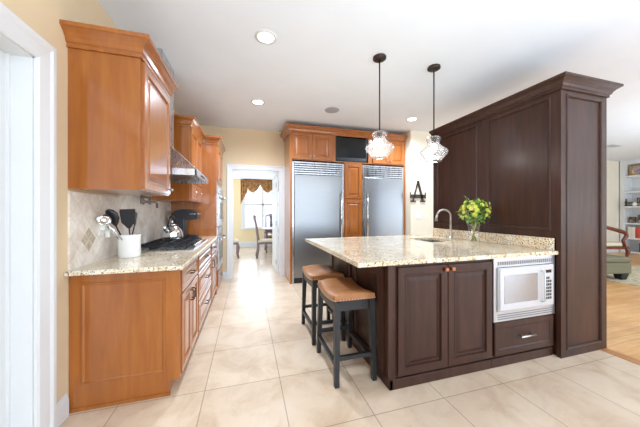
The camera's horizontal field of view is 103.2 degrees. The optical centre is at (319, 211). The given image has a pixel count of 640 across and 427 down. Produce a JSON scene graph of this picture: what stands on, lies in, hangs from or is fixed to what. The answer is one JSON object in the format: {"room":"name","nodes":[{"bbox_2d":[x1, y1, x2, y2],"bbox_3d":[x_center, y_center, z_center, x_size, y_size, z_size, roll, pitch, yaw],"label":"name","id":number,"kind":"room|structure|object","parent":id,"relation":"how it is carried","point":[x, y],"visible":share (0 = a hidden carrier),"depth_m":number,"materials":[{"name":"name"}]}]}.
{"room":"kitchen","nodes":[
{"label":"kitchen","id":0,"kind":"room"},
{"bbox_2d":[0,0,177,401],"bbox_3d":[-1.233,-0.168,0.061,0.164,2.910,9.800,0,0,-16],"label":"wall","id":1,"kind":"structure","parent":0,"point":[43,16],"depth_m":1.62,"materials":[{"name":"beige paint"}]},
{"bbox_2d":[0,50,5,426],"bbox_3d":[-1.512,0.229,0.858,0.048,2.100,0.961,0,0,-16],"label":"door","id":2,"kind":"structure","parent":1,"relation":"in","point":[2,54],"depth_m":1.29,"materials":[{"name":"white paint"}]},
{"bbox_2d":[0,2,56,426],"bbox_3d":[-1.458,0.169,0.873,0.180,2.236,1.217,0,0,-16],"label":"trim","id":3,"kind":"structure","parent":1,"relation":"attached to","point":[31,61],"depth_m":1.35,"materials":[{"name":"white paint"}]},
{"bbox_2d":[57,393,68,426],"bbox_3d":[-1.580,1.217,1.541,0.016,0.140,0.133,0,0,-16],"label":"baseboard","id":4,"kind":"structure","parent":1,"relation":"attached to","point":[63,403],"depth_m":1.56,"materials":[{"name":"white paint"}]},
{"bbox_2d":[98,223,111,236],"bbox_3d":[-1.686,0.130,1.992,0.038,0.145,0.122,0,0,-16],"label":"outlet","id":5,"kind":"object","parent":1,"relation":"attached to","point":[102,229],"visible":0.7,"depth_m":1.96,"materials":[{"name":"white plastic"}]},
{"bbox_2d":[59,19,177,195],"bbox_3d":[-1.461,-0.663,1.962,0.475,1.026,0.731,0,0,-16],"label":"upper cabinet","id":6,"kind":"object","parent":1,"relation":"attached to","point":[120,86],"visible":1,"depth_m":1.69,"materials":[{"name":"brown wood"}]},
{"bbox_2d":[140,195,157,207],"bbox_3d":[-1.816,-0.125,2.653,0.152,0.166,0.304,0,0,-16],"label":"pot filler","id":7,"kind":"object","parent":1,"relation":"attached to","point":[142,200],"visible":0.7,"depth_m":2.67,"materials":[{"name":"silver metal"}]},
{"bbox_2d":[152,114,204,202],"bbox_3d":[-1.877,-0.654,3.429,0.489,1.023,0.858,0,0,-16],"label":"upper cabinet","id":8,"kind":"object","parent":1,"relation":"attached to","point":[189,136],"visible":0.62,"depth_m":3.12,"materials":[{"name":"brown wood"}]},
{"bbox_2d":[157,48,207,183],"bbox_3d":[-1.590,-0.988,2.721,0.625,1.269,0.780,0,0,-16],"label":"range hood","id":9,"kind":"object","parent":1,"relation":"attached to","point":[182,170],"visible":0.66,"depth_m":2.65,"materials":[{"name":"silver metal"}]},
{"bbox_2d":[233,179,269,241],"bbox_3d":[-2.241,-0.168,9.407,7.100,2.910,0.120,0,0,-16],"label":"wall","id":10,"kind":"structure","parent":0,"point":[243,235],"depth_m":9.15,"materials":[{"name":"yellow paint"}]},
{"bbox_2d":[233,242,271,247],"bbox_3d":[-2.606,1.187,9.229,6.100,0.200,0.020,0,0,-16],"label":"baseboard","id":11,"kind":"structure","parent":10,"relation":"attached to","point":[241,244],"depth_m":9.23,"materials":[{"name":"white paint"}]},
{"bbox_2d":[241,179,271,202],"bbox_3d":[-2.027,-0.713,9.297,1.690,0.900,0.209,0,0,-16],"label":"curtain valance","id":12,"kind":"object","parent":10,"relation":"attached to","point":[251,185],"visible":0.62,"depth_m":9.11,"materials":[{"name":"gold fabric"}]},
{"bbox_2d":[241,179,271,228],"bbox_3d":[-2.112,-0.293,9.377,1.570,1.840,0.110,0,0,-16],"label":"window","id":13,"kind":"structure","parent":10,"relation":"in","point":[243,204],"depth_m":9.29,"materials":[{"name":"white paint"}]},
{"bbox_2d":[233,171,275,179],"bbox_3d":[-2.014,-1.248,7.173,6.100,0.130,4.300,0,0,-16],"label":"ceiling","id":14,"kind":"structure","parent":0,"point":[236,174],"depth_m":8.22,"materials":[{"name":"white paint"}]},
{"bbox_2d":[59,247,639,426],"bbox_3d":[-0.695,1.337,2.531,6.265,0.100,14.250,0,0,-16],"label":"floor","id":15,"kind":"structure","parent":0,"point":[252,361],"depth_m":1.86,"materials":[{"name":"beige tile"}]},
{"bbox_2d":[69,257,197,412],"bbox_3d":[-1.374,0.846,2.033,0.681,0.882,0.669,0,0,-16],"label":"base cabinet","id":16,"kind":"object","parent":15,"relation":"on","point":[132,335],"visible":0.97,"depth_m":1.72,"materials":[{"name":"brown wood"}]},
{"bbox_2d":[64,236,217,276],"bbox_3d":[-1.592,0.389,2.769,0.671,0.031,2.286,0,0,-16],"label":"countertop","id":17,"kind":"structure","parent":16,"relation":"on","point":[173,260],"depth_m":1.84,"materials":[{"name":"beige stone"}]},
{"bbox_2d":[117,233,140,257],"bbox_3d":[-1.594,0.279,2.122,0.160,0.186,0.160,0,0,-16],"label":"utensil crock","id":18,"kind":"object","parent":17,"relation":"on","point":[130,247],"visible":0.86,"depth_m":2.06,"materials":[{"name":"white ceramic"}]},
{"bbox_2d":[96,214,122,240],"bbox_3d":[-1.584,0.186,2.005,0.090,0.340,0.305,0,0,19],"label":"ladle","id":19,"kind":"object","parent":18,"relation":"in","point":[103,219],"visible":0.95,"depth_m":1.93,"materials":[{"name":"silver metal"}]},
{"bbox_2d":[96,214,111,225],"bbox_3d":[-1.621,0.060,1.904,0.091,0.087,0.082,0,0,-16],"label":"bowl","id":20,"kind":"object","parent":19,"relation":"on","point":[103,219],"depth_m":1.92,"materials":[{"name":"white ceramic"}]},
{"bbox_2d":[105,209,120,234],"bbox_3d":[-1.633,0.166,2.060,0.072,0.378,0.172,0,0,43],"label":"serving spoon","id":21,"kind":"object","parent":18,"relation":"in","point":[113,214],"visible":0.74,"depth_m":2.02,"materials":[{"name":"black plastic"}]},
{"bbox_2d":[105,209,119,225],"bbox_3d":[-1.658,0.046,2.020,0.100,0.138,0.060,0,0,-16],"label":"bowl","id":22,"kind":"object","parent":21,"relation":"on","point":[113,214],"depth_m":2.02,"materials":[{"name":"black plastic"}]},
{"bbox_2d":[107,227,118,239],"bbox_3d":[-1.620,0.235,2.055,0.176,0.242,0.056,0,0,-33],"label":"slotted spoon","id":23,"kind":"object","parent":18,"relation":"in","point":[109,229],"visible":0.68,"depth_m":2.02,"materials":[{"name":"silver metal"}]},
{"bbox_2d":[107,227,116,236],"bbox_3d":[-1.662,0.157,2.025,0.066,0.086,0.055,0,0,-16],"label":"bowl","id":24,"kind":"object","parent":23,"relation":"on","point":[109,229],"depth_m":2.01,"materials":[{"name":"silver metal"}]},
{"bbox_2d":[119,209,135,234],"bbox_3d":[-1.579,0.164,2.095,0.109,0.380,0.069,0,0,-16],"label":"turner","id":25,"kind":"object","parent":18,"relation":"in","point":[127,216],"visible":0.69,"depth_m":2.07,"materials":[{"name":"black plastic"}]},
{"bbox_2d":[132,212,136,234],"bbox_3d":[-1.594,0.177,2.160,0.072,0.354,0.091,0,0,-16],"label":"spatula","id":26,"kind":"object","parent":18,"relation":"in","point":[135,212],"visible":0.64,"depth_m":2.15,"materials":[{"name":"black plastic"}]},
{"bbox_2d":[141,237,207,252],"bbox_3d":[-1.622,0.349,2.832,0.550,0.048,0.980,0,0,-16],"label":"cooktop","id":27,"kind":"object","parent":17,"relation":"in","point":[186,243],"visible":0.98,"depth_m":2.58,"materials":[{"name":"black metal"}]},
{"bbox_2d":[160,215,183,239],"bbox_3d":[-1.784,0.181,3.059,0.244,0.285,0.259,0,0,-36],"label":"kettle","id":28,"kind":"object","parent":27,"relation":"on","point":[172,231],"visible":1,"depth_m":2.98,"materials":[{"name":"silver metal"}]},
{"bbox_2d":[171,209,201,236],"bbox_3d":[-1.877,0.166,3.601,0.361,0.414,0.250,0,0,-16],"label":"stand mixer","id":29,"kind":"object","parent":17,"relation":"on","point":[182,216],"visible":0.66,"depth_m":3.50,"materials":[{"name":"black plastic"}]},
{"bbox_2d":[170,135,225,294],"bbox_3d":[-1.991,0.060,4.233,0.714,2.453,0.883,0,0,-16],"label":"tall cabinet","id":30,"kind":"object","parent":15,"relation":"on","point":[213,148],"visible":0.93,"depth_m":3.92,"materials":[{"name":"brown wood"}]},
{"bbox_2d":[217,185,225,226],"bbox_3d":[-1.941,-0.096,4.285,0.642,0.665,0.764,0,0,-16],"label":"wall oven","id":31,"kind":"object","parent":30,"relation":"in","point":[220,198],"visible":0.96,"depth_m":4.08,"materials":[{"name":"silver metal"}]},
{"bbox_2d":[217,225,226,269],"bbox_3d":[-1.941,0.582,4.285,0.642,0.680,0.764,0,0,-16],"label":"wall oven","id":32,"kind":"object","parent":30,"relation":"in","point":[220,235],"visible":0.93,"depth_m":4.15,"materials":[{"name":"silver metal"}]},
{"bbox_2d":[197,245,210,331],"bbox_3d":[-1.598,0.846,2.813,0.681,0.882,0.946,0,0,-16],"label":"base cabinet","id":33,"kind":"object","parent":15,"relation":"on","point":[204,260],"visible":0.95,"depth_m":2.79,"materials":[{"name":"brown wood"}]},
{"bbox_2d":[210,239,216,299],"bbox_3d":[-1.816,0.846,3.569,0.681,0.882,0.621,0,0,-16],"label":"base cabinet","id":34,"kind":"object","parent":15,"relation":"on","point":[213,257],"visible":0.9,"depth_m":3.56,"materials":[{"name":"brown wood"}]},
{"bbox_2d":[233,239,239,257],"bbox_3d":[-2.593,0.678,7.158,0.605,1.229,0.522,0,0,-22],"label":"dining chair","id":35,"kind":"object","parent":15,"relation":"on","point":[235,241],"visible":0.35,"depth_m":7.03,"materials":[{"name":"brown wood"}]},
{"bbox_2d":[253,214,271,257],"bbox_3d":[-1.602,0.678,7.292,0.605,1.229,0.522,0,0,-16],"label":"dining chair","id":36,"kind":"object","parent":15,"relation":"on","point":[268,240],"visible":0.7,"depth_m":7.04,"materials":[{"name":"wood"}]},
{"bbox_2d":[262,227,271,252],"bbox_3d":[-1.137,0.904,8.466,1.500,0.765,0.800,0,0,-16],"label":"dining table","id":37,"kind":"object","parent":15,"relation":"on","point":[267,230],"visible":0.4,"depth_m":7.97,"materials":[{"name":"white wood"}]},
{"bbox_2d":[265,214,271,237],"bbox_3d":[-1.698,0.678,9.003,0.522,1.229,0.605,0,0,-16],"label":"dining chair","id":38,"kind":"object","parent":15,"relation":"on","point":[269,215],"visible":0.24,"depth_m":9.18,"materials":[{"name":"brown wood"}]},
{"bbox_2d":[284,159,291,283],"bbox_3d":[-0.614,0.174,4.856,0.038,2.225,0.683,0,0,-16],"label":"end panel","id":39,"kind":"object","parent":15,"relation":"on","point":[288,167],"visible":1,"depth_m":4.67,"materials":[{"name":"brown wood"}]},
{"bbox_2d":[292,161,343,283],"bbox_3d":[-0.105,0.187,4.954,0.990,2.200,0.777,0,0,-16],"label":"refrigerator","id":40,"kind":"object","parent":15,"relation":"on","point":[317,188],"visible":0.75,"depth_m":4.62,"materials":[{"name":"silver metal"}]},
{"bbox_2d":[285,132,332,164],"bbox_3d":[-0.236,-1.210,4.942,0.808,0.537,0.728,0,0,-16],"label":"upper cabinet","id":41,"kind":"object","parent":40,"relation":"on","point":[303,147],"visible":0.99,"depth_m":4.63,"materials":[{"name":"brown wood"}]},
{"bbox_2d":[280,123,407,141],"bbox_3d":[0.480,-1.492,5.128,2.456,0.118,0.760,0,0,-16],"label":"crown molding","id":42,"kind":"structure","parent":41,"relation":"attached to","point":[288,127],"depth_m":4.75,"materials":[{"name":"brown wood"}]},
{"bbox_2d":[301,264,344,345],"bbox_3d":[0.020,0.946,2.732,0.342,0.683,0.516,0,0,-16],"label":"counter stool","id":43,"kind":"object","parent":15,"relation":"on","point":[311,274],"visible":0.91,"depth_m":2.55,"materials":[{"name":"brown leather"}]},
{"bbox_2d":[302,264,343,279],"bbox_3d":[0.020,0.649,2.732,0.338,0.089,0.470,0,0,-16],"label":"seat cushion","id":44,"kind":"object","parent":43,"relation":"on","point":[317,271],"depth_m":2.65,"materials":[{"name":"brown leather"}]},
{"bbox_2d":[316,277,376,388],"bbox_3d":[0.202,0.946,2.139,0.342,0.683,0.516,0,0,-16],"label":"counter stool","id":45,"kind":"object","parent":15,"relation":"on","point":[340,294],"visible":1,"depth_m":1.95,"materials":[{"name":"black wood"}]},
{"bbox_2d":[318,277,374,301],"bbox_3d":[0.202,0.649,2.139,0.338,0.089,0.470,0,0,-16],"label":"seat cushion","id":46,"kind":"object","parent":45,"relation":"on","point":[341,289],"depth_m":2.02,"materials":[{"name":"brown leather"}]},
{"bbox_2d":[342,163,361,236],"bbox_3d":[0.549,0.174,5.168,0.379,2.225,0.728,0,0,-16],"label":"pantry cabinet","id":47,"kind":"object","parent":15,"relation":"on","point":[352,171],"visible":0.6,"depth_m":4.85,"materials":[{"name":"brown wood"}]},
{"bbox_2d":[332,136,370,164],"bbox_3d":[0.525,-1.210,5.187,0.786,0.537,0.678,0,0,-16],"label":"niche","id":48,"kind":"object","parent":47,"relation":"on","point":[368,162],"visible":0.29,"depth_m":4.89,"materials":[{"name":"brown wood"}]},
{"bbox_2d":[336,136,366,162],"bbox_3d":[0.593,-1.205,4.950,0.650,0.492,0.134,0,0,-16],"label":"television","id":49,"kind":"object","parent":48,"relation":"in","point":[348,149],"visible":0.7,"depth_m":4.88,"materials":[{"name":"black plastic"}]},
{"bbox_2d":[362,165,403,236],"bbox_3d":[1.183,0.187,5.325,0.920,2.200,0.777,0,0,-16],"label":"refrigerator","id":50,"kind":"object","parent":15,"relation":"on","point":[382,186],"visible":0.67,"depth_m":5.01,"materials":[{"name":"silver metal"}]},
{"bbox_2d":[370,139,404,166],"bbox_3d":[1.283,-1.210,5.379,0.773,0.537,0.728,0,0,-16],"label":"wall cabinet","id":51,"kind":"object","parent":50,"relation":"on","point":[396,158],"visible":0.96,"depth_m":5.06,"materials":[{"name":"brown wood"}]},
{"bbox_2d":[402,166,404,234],"bbox_3d":[1.632,0.174,5.503,0.038,2.225,0.683,0,0,-16],"label":"end panel","id":52,"kind":"object","parent":15,"relation":"on","point":[402,166],"visible":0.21,"depth_m":5.17,"materials":[{"name":"brown wood"}]},
{"bbox_2d":[330,254,491,390],"bbox_3d":[0.766,0.832,2.554,0.964,0.910,1.355,0,0,-16],"label":"base cabinet","id":53,"kind":"object","parent":15,"relation":"on","point":[433,321],"visible":0.79,"depth_m":1.93,"materials":[{"name":"brown wood"}]},
{"bbox_2d":[370,272,374,288],"bbox_3d":[0.422,0.547,2.034,0.010,0.120,0.075,0,0,-16],"label":"outlet","id":54,"kind":"object","parent":53,"relation":"attached to","point":[372,275],"visible":1,"depth_m":2.03,"materials":[{"name":"brown plastic"}]},
{"bbox_2d":[305,235,557,267],"bbox_3d":[0.955,0.358,2.761,1.932,0.038,1.634,0,0,-16],"label":"countertop","id":55,"kind":"structure","parent":53,"relation":"on","point":[371,251],"depth_m":2.33,"materials":[{"name":"beige stone"}]},
{"bbox_2d":[420,240,443,241],"bbox_3d":[1.400,0.482,3.161,0.416,0.209,0.476,0,0,-16],"label":"sink","id":56,"kind":"object","parent":55,"relation":"in","point":[420,240],"visible":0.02,"depth_m":3.41,"materials":[{"name":"silver metal"}]},
{"bbox_2d":[435,209,454,238],"bbox_3d":[1.613,0.151,3.285,0.233,0.387,0.104,0,0,25],"label":"faucet","id":57,"kind":"object","parent":55,"relation":"on","point":[439,211],"visible":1,"depth_m":3.27,"materials":[{"name":"silver metal"}]},
{"bbox_2d":[433,228,553,249],"bbox_3d":[1.881,0.290,3.003,0.020,0.110,1.530,0,0,-16],"label":"granite upstand","id":58,"kind":"object","parent":55,"relation":"on","point":[545,243],"visible":0.96,"depth_m":2.70,"materials":[{"name":"beige stone"}]},
{"bbox_3d":[1.708,0.237,2.813,0.150,0.215,0.150,0,0,-16],"label":"vase","id":59,"kind":"object","parent":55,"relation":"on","visible":0},
{"bbox_2d":[456,196,490,241],"bbox_3d":[1.706,0.071,2.817,0.365,0.510,0.338,0,0,9],"label":"bouquet","id":60,"kind":"object","parent":59,"relation":"in","point":[477,207],"visible":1,"depth_m":2.77,"materials":[{"name":"green plant"}]},
{"bbox_2d":[437,240,552,367],"bbox_3d":[1.576,0.832,2.783,0.714,0.910,1.363,0,0,-16],"label":"base cabinet","id":61,"kind":"object","parent":15,"relation":"on","point":[523,339],"visible":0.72,"depth_m":2.16,"materials":[{"name":"brown wood"}]},
{"bbox_2d":[491,255,554,322],"bbox_3d":[1.693,0.641,2.379,0.706,0.523,0.555,0,0,-16],"label":"microwave","id":62,"kind":"object","parent":61,"relation":"in","point":[522,287],"visible":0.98,"depth_m":2.13,"materials":[{"name":"grey plastic"}]},
{"bbox_2d":[429,71,623,358],"bbox_3d":[2.203,0.052,3.035,0.772,2.470,1.666,0,0,-16],"label":"panel","id":63,"kind":"object","parent":15,"relation":"on","point":[537,153],"visible":0.84,"depth_m":2.38,"materials":[{"name":"brown wood"}]},
{"bbox_2d":[600,348,639,364],"bbox_3d":[2.995,1.335,1.216,0.100,0.104,9.680,0,0,-16],"label":"trim","id":64,"kind":"structure","parent":15,"relation":"on","point":[625,357],"depth_m":2.25,"materials":[{"name":"brown wood"}]},
{"bbox_2d":[98,0,639,161],"bbox_3d":[3.530,-1.673,3.644,15.000,0.100,14.450,0,0,-16],"label":"ceiling","id":65,"kind":"structure","parent":0,"point":[487,52],"depth_m":2.65,"materials":[{"name":"white paint"}]},
{"bbox_2d":[251,99,264,104],"bbox_3d":[-0.915,-1.618,3.740,0.200,0.008,0.200,0,0,-16],"label":"recessed light","id":66,"kind":"object","parent":65,"relation":"in","point":[254,101],"visible":1,"depth_m":3.74,"materials":[{"name":"white paint"}]},
{"bbox_2d":[255,29,276,44],"bbox_3d":[-0.501,-1.618,2.351,0.200,0.008,0.200,0,0,-16],"label":"recessed light","id":67,"kind":"object","parent":65,"relation":"in","point":[264,36],"visible":1,"depth_m":2.35,"materials":[{"name":"white paint"}]},
{"bbox_2d":[325,107,338,112],"bbox_3d":[0.191,-1.617,4.034,0.230,0.010,0.230,0,0,-16],"label":"ceiling speaker","id":68,"kind":"object","parent":65,"relation":"attached to","point":[329,109],"visible":1,"depth_m":4.03},
{"bbox_2d":[365,53,393,157],"bbox_3d":[0.624,-1.095,2.656,0.300,1.054,0.300,0,0,-16],"label":"pendant lamp","id":69,"kind":"object","parent":65,"relation":"hanging from","point":[379,58],"visible":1,"depth_m":2.64,"materials":[{"name":"clear glass"}]},
{"bbox_2d":[376,130,382,138],"bbox_3d":[0.624,-0.810,2.656,0.068,0.085,0.068,0,0,-16],"label":"socket","id":70,"kind":"object","parent":69,"relation":"attached to","point":[379,133],"depth_m":2.64,"materials":[{"name":"silver metal"}]},
{"bbox_2d":[406,117,417,120],"bbox_3d":[1.605,-1.618,4.424,0.200,0.008,0.200,0,0,-16],"label":"recessed light","id":71,"kind":"object","parent":65,"relation":"in","point":[409,118],"visible":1,"depth_m":4.41,"materials":[{"name":"white paint"}]},
{"bbox_2d":[420,64,448,161],"bbox_3d":[1.275,-1.095,2.839,0.300,1.054,0.300,0,0,-16],"label":"pendant lamp","id":72,"kind":"object","parent":65,"relation":"hanging from","point":[433,68],"visible":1,"depth_m":2.83,"materials":[{"name":"clear glass"}]},
{"bbox_2d":[431,135,436,143],"bbox_3d":[1.275,-0.810,2.839,0.068,0.085,0.068,0,0,-16],"label":"socket","id":73,"kind":"object","parent":72,"relation":"attached to","point":[433,138],"depth_m":2.82,"materials":[{"name":"silver metal"}]},
{"bbox_2d":[607,144,623,147],"bbox_3d":[7.163,-1.616,6.204,0.400,0.014,0.200,0,0,-16],"label":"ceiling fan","id":74,"kind":"object","parent":65,"relation":"in","point":[611,145],"visible":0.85,"depth_m":6.16,"materials":[{"name":"white paint"}]},
{"bbox_2d":[200,125,619,271],"bbox_3d":[3.667,-0.168,6.509,13.150,2.910,0.120,0,0,-16],"label":"wall","id":75,"kind":"structure","parent":0,"point":[242,146],"depth_m":5.04,"materials":[{"name":"beige paint"}]},
{"bbox_2d":[222,272,226,278],"bbox_3d":[-1.826,1.217,4.856,0.078,0.140,0.016,0,0,-16],"label":"baseboard","id":76,"kind":"structure","parent":75,"relation":"attached to","point":[224,276],"depth_m":4.85,"materials":[{"name":"white paint"}]},
{"bbox_2d":[227,164,284,278],"bbox_3d":[-1.275,0.182,5.086,1.105,2.210,0.180,0,0,-16],"label":"trim","id":77,"kind":"structure","parent":75,"relation":"attached to","point":[280,170],"depth_m":5.04,"materials":[{"name":"white paint"}]},
{"bbox_2d":[272,173,277,272],"bbox_3d":[-1.038,0.237,5.682,0.097,2.080,0.865,0,0,-16],"label":"door","id":78,"kind":"structure","parent":75,"relation":"in","point":[275,178],"depth_m":5.42,"materials":[{"name":"white paint"}]},
{"bbox_2d":[607,249,616,252],"bbox_3d":[5.805,1.217,7.054,7.740,0.140,0.016,0,0,-16],"label":"baseboard","id":79,"kind":"structure","parent":75,"relation":"attached to","point":[608,250],"depth_m":8.03,"materials":[{"name":"white paint"}]},
{"bbox_2d":[403,130,432,234],"bbox_3d":[1.926,-0.168,5.571,0.535,2.910,0.960,0,0,-16],"label":"wall","id":80,"kind":"structure","parent":0,"point":[417,168],"depth_m":5.11,"materials":[{"name":"beige paint"}]},
{"bbox_2d":[410,181,425,201],"bbox_3d":[1.959,-0.413,5.067,0.366,0.431,0.015,0,0,-16],"label":"decoration","id":81,"kind":"object","parent":80,"relation":"attached to","point":[414,195],"visible":1,"depth_m":5.06,"materials":[{"name":"brown metal"}]},
{"bbox_2d":[416,213,422,218],"bbox_3d":[2.000,0.084,5.087,0.170,0.117,0.010,0,0,-16],"label":"switch plate","id":82,"kind":"object","parent":80,"relation":"attached to","point":[418,215],"visible":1,"depth_m":5.08,"materials":[{"name":"white plastic"}]},
{"bbox_2d":[607,252,639,359],"bbox_3d":[7.178,1.337,2.473,8.635,0.100,9.780,0,0,-16],"label":"floor","id":83,"kind":"structure","parent":0,"point":[623,300],"depth_m":3.12,"materials":[{"name":"brown wood"}]},
{"bbox_2d":[607,226,630,256],"bbox_3d":[7.489,0.712,6.809,0.908,1.177,0.720,0,0,0],"label":"armchair","id":84,"kind":"object","parent":83,"relation":"on","point":[610,244],"visible":0.18,"depth_m":6.49,"materials":[{"name":"brown wood"}]},
{"bbox_2d":[607,265,639,286],"bbox_3d":[6.839,1.281,4.077,2.400,0.012,3.650,0,0,-16],"label":"rug","id":85,"kind":"object","parent":83,"relation":"on","point":[633,278],"visible":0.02,"depth_m":4.86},
{"bbox_2d":[607,254,630,279],"bbox_3d":[5.119,1.060,5.064,1.400,0.427,0.740,0,0,-3],"label":"ottoman","id":86,"kind":"object","parent":85,"relation":"on","point":[619,266],"visible":0.26,"depth_m":4.73,"materials":[{"name":"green fabric"}]},
{"bbox_2d":[607,254,630,262],"bbox_3d":[5.119,0.897,5.064,1.400,0.100,0.740,0,0,-3],"label":"cushion","id":87,"kind":"object","parent":86,"relation":"on","point":[610,258],"depth_m":4.73,"materials":[{"name":"green fabric"}]},
{"bbox_2d":[620,159,639,253],"bbox_3d":[10.037,-0.167,7.134,0.559,2.908,2.155,0,0,-16],"label":"bookcase","id":88,"kind":"object","parent":83,"relation":"on","point":[629,184],"visible":0.83,"depth_m":8.06,"materials":[{"name":"white paint"}]},
{"bbox_2d":[630,227,632,237],"bbox_3d":[9.815,0.642,7.944,0.180,0.329,0.049,0,0,-16],"label":"book","id":89,"kind":"object","parent":88,"relation":"on","point":[631,228],"visible":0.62,"depth_m":7.92,"materials":[{"name":"white paper"}]},
{"bbox_2d":[629,217,636,222],"bbox_3d":[9.792,0.247,7.940,0.026,0.180,0.160,0,0,-16],"label":"photo frame","id":90,"kind":"object","parent":88,"relation":"on","point":[631,219],"visible":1,"depth_m":7.93,"materials":[{"name":"brown metal"}]},
{"bbox_2d":[629,165,639,174],"bbox_3d":[9.886,-1.298,7.774,0.038,0.310,0.570,0,0,-16],"label":"framed picture","id":91,"kind":"object","parent":88,"relation":"on","point":[633,170],"visible":0.81,"depth_m":7.92},
{"bbox_2d":[635,228,637,237],"bbox_3d":[9.844,0.647,7.845,0.180,0.318,0.047,0,0,-16],"label":"book","id":92,"kind":"object","parent":88,"relation":"on","point":[636,229],"visible":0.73,"depth_m":7.82,"materials":[{"name":"red paper"}]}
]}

